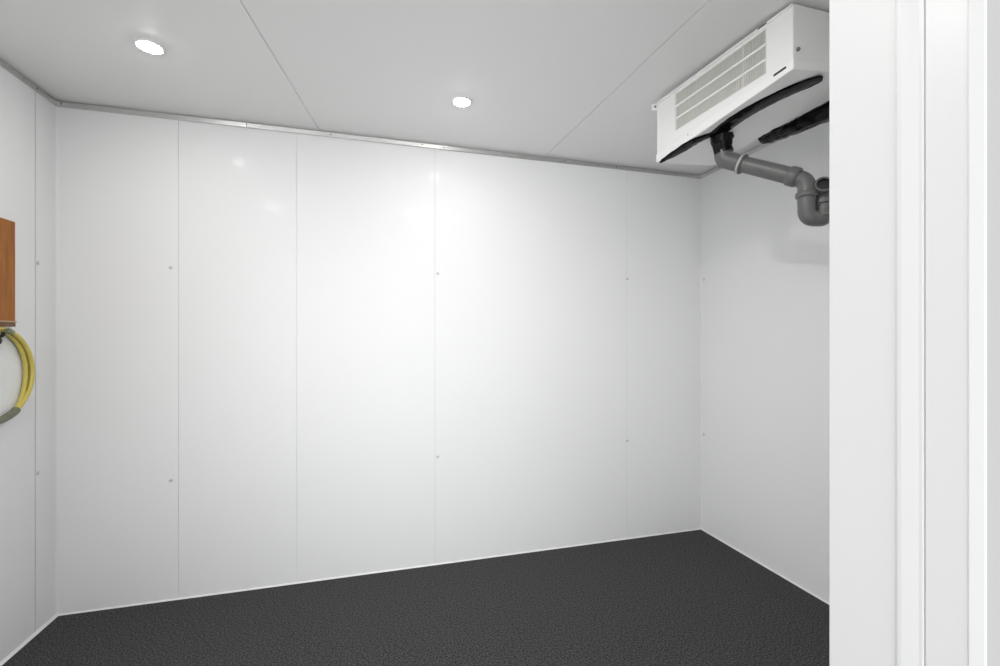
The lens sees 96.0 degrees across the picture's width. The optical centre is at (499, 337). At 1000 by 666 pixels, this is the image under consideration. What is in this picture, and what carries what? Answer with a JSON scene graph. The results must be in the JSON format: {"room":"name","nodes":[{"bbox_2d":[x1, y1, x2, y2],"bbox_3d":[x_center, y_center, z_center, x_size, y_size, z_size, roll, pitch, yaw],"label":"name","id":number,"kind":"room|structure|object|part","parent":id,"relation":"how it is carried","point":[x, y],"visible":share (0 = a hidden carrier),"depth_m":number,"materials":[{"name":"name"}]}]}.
{"room":"walk-in cold room","nodes":[
{"label":"walk-in cold room","id":0,"kind":"room"},
{"bbox_2d":[0,66,54,661],"bbox_3d":[-1.711,0.090,0.857,0.104,2.300,2.367,0,0,-16],"label":"wall","id":1,"kind":"structure","parent":0,"point":[27,119],"depth_m":1.84,"materials":[{"name":"white"}]},
{"bbox_2d":[0,332,5,343],"bbox_3d":[-1.860,0.011,1.666,0.050,0.068,0.054,0,0,-16],"label":"hook","id":2,"kind":"object","parent":1,"relation":"attached to","point":[2,334],"visible":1,"depth_m":1.67,"materials":[{"name":"black metal"}]},
{"bbox_2d":[0,327,34,423],"bbox_3d":[-1.859,0.138,1.669,0.048,0.370,0.376,0,0,-16],"label":"hose","id":3,"kind":"object","parent":2,"relation":"hanging from","point":[27,358],"visible":0.96,"depth_m":1.80,"materials":[{"name":"yellow rubber"}]},
{"bbox_2d":[0,217,16,326],"bbox_3d":[-1.855,-0.248,1.601,0.024,0.408,0.317,0,0,-16],"label":"board","id":4,"kind":"object","parent":1,"relation":"attached to","point":[7,227],"visible":1,"depth_m":1.72,"materials":[{"name":"brown wood"}]},
{"bbox_3d":[-1.857,-0.052,1.600,0.021,0.017,0.316,0,0,-15],"label":"rail","id":5,"kind":"part","parent":4,"relation":"part of","materials":[{"name":"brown wood"}]},
{"bbox_2d":[0,58,56,105],"bbox_3d":[-1.700,-1.045,1.013,0.010,0.024,2.073,0,0,-16],"label":"trim","id":6,"kind":"structure","parent":1,"relation":"attached to","point":[3,64],"depth_m":1.83,"materials":[{"name":"metal"}]},
{"bbox_2d":[0,614,57,665],"bbox_3d":[-1.700,1.235,1.013,0.010,0.010,2.073,0,0,-16],"label":"baseboard","id":7,"kind":"structure","parent":1,"relation":"attached to","point":[49,621],"depth_m":1.84,"materials":[{"name":"white plastic"}]},
{"bbox_2d":[59,101,699,613],"bbox_3d":[-0.351,0.090,2.513,3.611,2.300,0.104,0,0,-16],"label":"wall","id":8,"kind":"structure","parent":0,"point":[284,357],"depth_m":2.34,"materials":[{"name":"white"}]},
{"bbox_2d":[55,106,58,613],"bbox_3d":[-1.976,0.103,2.007,0.009,2.274,0.009,0,0,-16],"label":"trim","id":9,"kind":"structure","parent":8,"relation":"attached to","point":[56,107],"depth_m":2.01,"materials":[{"name":"white"}]},
{"bbox_2d":[57,101,700,178],"bbox_3d":[-0.337,-1.045,2.462,3.411,0.024,0.010,0,0,-16],"label":"trim","id":10,"kind":"structure","parent":8,"relation":"attached to","point":[59,103],"depth_m":2.34,"materials":[{"name":"metal"}]},
{"bbox_2d":[58,528,700,615],"bbox_3d":[-0.337,1.237,2.463,3.411,0.006,0.006,0,0,-16],"label":"baseboard","id":11,"kind":"structure","parent":8,"relation":"attached to","point":[698,528],"depth_m":2.34,"materials":[{"name":"white plastic"}]},
{"bbox_2d":[700,179,701,527],"bbox_3d":[1.302,0.103,2.917,0.009,2.274,0.009,0,0,-16],"label":"trim","id":12,"kind":"structure","parent":8,"relation":"attached to","point":[700,179],"depth_m":2.92,"materials":[{"name":"white"}]},
{"bbox_2d":[0,0,828,174],"bbox_3d":[-0.035,-1.110,1.374,3.611,0.100,2.467,0,0,-16],"label":"ceiling","id":13,"kind":"structure","parent":0,"point":[578,80],"depth_m":1.72,"materials":[{"name":"white"}]},
{"bbox_2d":[133,37,165,54],"bbox_3d":[-1.272,-1.054,1.633,0.094,0.012,0.094,0,0,-16],"label":"recessed light","id":14,"kind":"object","parent":13,"relation":"in","point":[144,44],"visible":1,"depth_m":1.62,"materials":[{"name":"white plastic"}]},
{"bbox_2d":[138,41,160,53],"bbox_3d":[-1.272,-1.053,1.633,0.069,0.010,0.069,0,0,-15],"label":"diffuser","id":15,"kind":"object","parent":14,"relation":"attached to","point":[152,47],"depth_m":1.63,"materials":[{"name":"white plastic"}]},
{"bbox_2d":[451,95,471,106],"bbox_3d":[-0.170,-1.054,2.014,0.094,0.012,0.094,0,0,-16],"label":"recessed light","id":16,"kind":"object","parent":13,"relation":"in","point":[459,101],"visible":1,"depth_m":2.00,"materials":[{"name":"white plastic"}]},
{"bbox_2d":[454,98,469,105],"bbox_3d":[-0.170,-1.053,2.014,0.069,0.010,0.069,0,0,-15],"label":"diffuser","id":17,"kind":"object","parent":16,"relation":"attached to","point":[457,101],"depth_m":2.00,"materials":[{"name":"white plastic"}]},
{"bbox_2d":[651,3,828,165],"bbox_3d":[0.938,-0.913,1.743,0.316,0.293,0.668,0,0,-22],"label":"cooler","id":18,"kind":"object","parent":13,"relation":"hanging from","point":[778,71],"visible":0.98,"depth_m":1.62,"materials":[{"name":"white metal"}]},
{"bbox_2d":[675,28,765,131],"bbox_3d":[0.818,-0.950,1.697,0.015,0.169,0.416,0,0,-22],"label":"grille","id":19,"kind":"object","parent":18,"relation":"attached to","point":[741,69],"depth_m":1.66,"materials":[{"name":"white metal"}]},
{"bbox_2d":[656,59,828,165],"bbox_3d":[0.949,-0.839,1.740,0.297,0.129,0.655,0,0,-22],"label":"drip tray","id":20,"kind":"object","parent":18,"relation":"on","point":[775,92],"depth_m":1.66,"materials":[{"name":"white metal"}]},
{"bbox_2d":[710,132,828,226],"bbox_3d":[1.233,-0.602,1.677,0.808,0.400,0.243,0,0,6],"label":"drain pipe","id":21,"kind":"object","parent":18,"relation":"attached to","point":[812,195],"visible":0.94,"depth_m":1.63,"materials":[{"name":"grey plastic"}]},
{"bbox_2d":[783,166,802,186],"bbox_3d":[1.069,-0.588,1.639,0.060,0.074,0.070,0,0,41],"label":"socket","id":22,"kind":"object","parent":21,"relation":"attached to","point":[792,176],"depth_m":1.62,"materials":[{"name":"grey plastic"}]},
{"bbox_2d":[814,177,828,194],"bbox_3d":[1.148,-0.534,1.609,0.056,0.064,0.086,0,0,23],"label":"socket","id":23,"kind":"object","parent":21,"relation":"attached to","point":[821,185],"depth_m":1.58,"materials":[{"name":"grey plastic"}]},
{"bbox_2d":[758,101,828,143],"bbox_3d":[1.250,-0.935,1.563,0.113,0.264,0.763,0,0,-23],"label":"bundle","id":24,"kind":"object","parent":13,"relation":"attached to","point":[818,115],"visible":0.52,"depth_m":1.75,"materials":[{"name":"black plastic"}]},
{"bbox_2d":[2,529,828,665],"bbox_3d":[-0.035,1.270,1.374,3.611,0.060,2.467,0,0,-16],"label":"floor","id":25,"kind":"structure","parent":0,"point":[688,598],"depth_m":1.98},
{"bbox_2d":[702,122,828,601],"bbox_3d":[1.668,0.090,1.794,0.104,2.300,2.367,0,0,-16],"label":"wall","id":26,"kind":"structure","parent":0,"point":[765,271],"depth_m":2.43,"materials":[{"name":"white"}]},
{"bbox_2d":[701,140,779,178],"bbox_3d":[1.578,-1.045,1.922,0.010,0.024,2.073,0,0,-16],"label":"trim","id":27,"kind":"structure","parent":26,"relation":"attached to","point":[761,146],"depth_m":2.54,"materials":[{"name":"metal"}]},
{"bbox_2d":[701,528,828,604],"bbox_3d":[1.579,1.236,1.922,0.007,0.007,2.073,0,0,-16],"label":"baseboard","id":28,"kind":"structure","parent":26,"relation":"attached to","point":[765,566],"depth_m":2.41,"materials":[{"name":"white plastic"}]},
{"bbox_3d":[0.233,0.090,0.408,3.611,2.300,0.126,0,0,-15],"label":"wall","id":29,"kind":"structure","parent":0,"visible":0},
{"bbox_2d":[829,0,999,665],"bbox_3d":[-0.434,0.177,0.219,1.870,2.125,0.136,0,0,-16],"label":"door","id":30,"kind":"structure","parent":29,"relation":"in","point":[914,85],"depth_m":0.43,"materials":[{"name":"white"}]},
{"bbox_3d":[0.449,0.213,0.398,0.071,2.054,0.007,0,0,-15],"label":"casing","id":31,"kind":"part","parent":30,"relation":"part of","materials":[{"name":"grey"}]}
]}

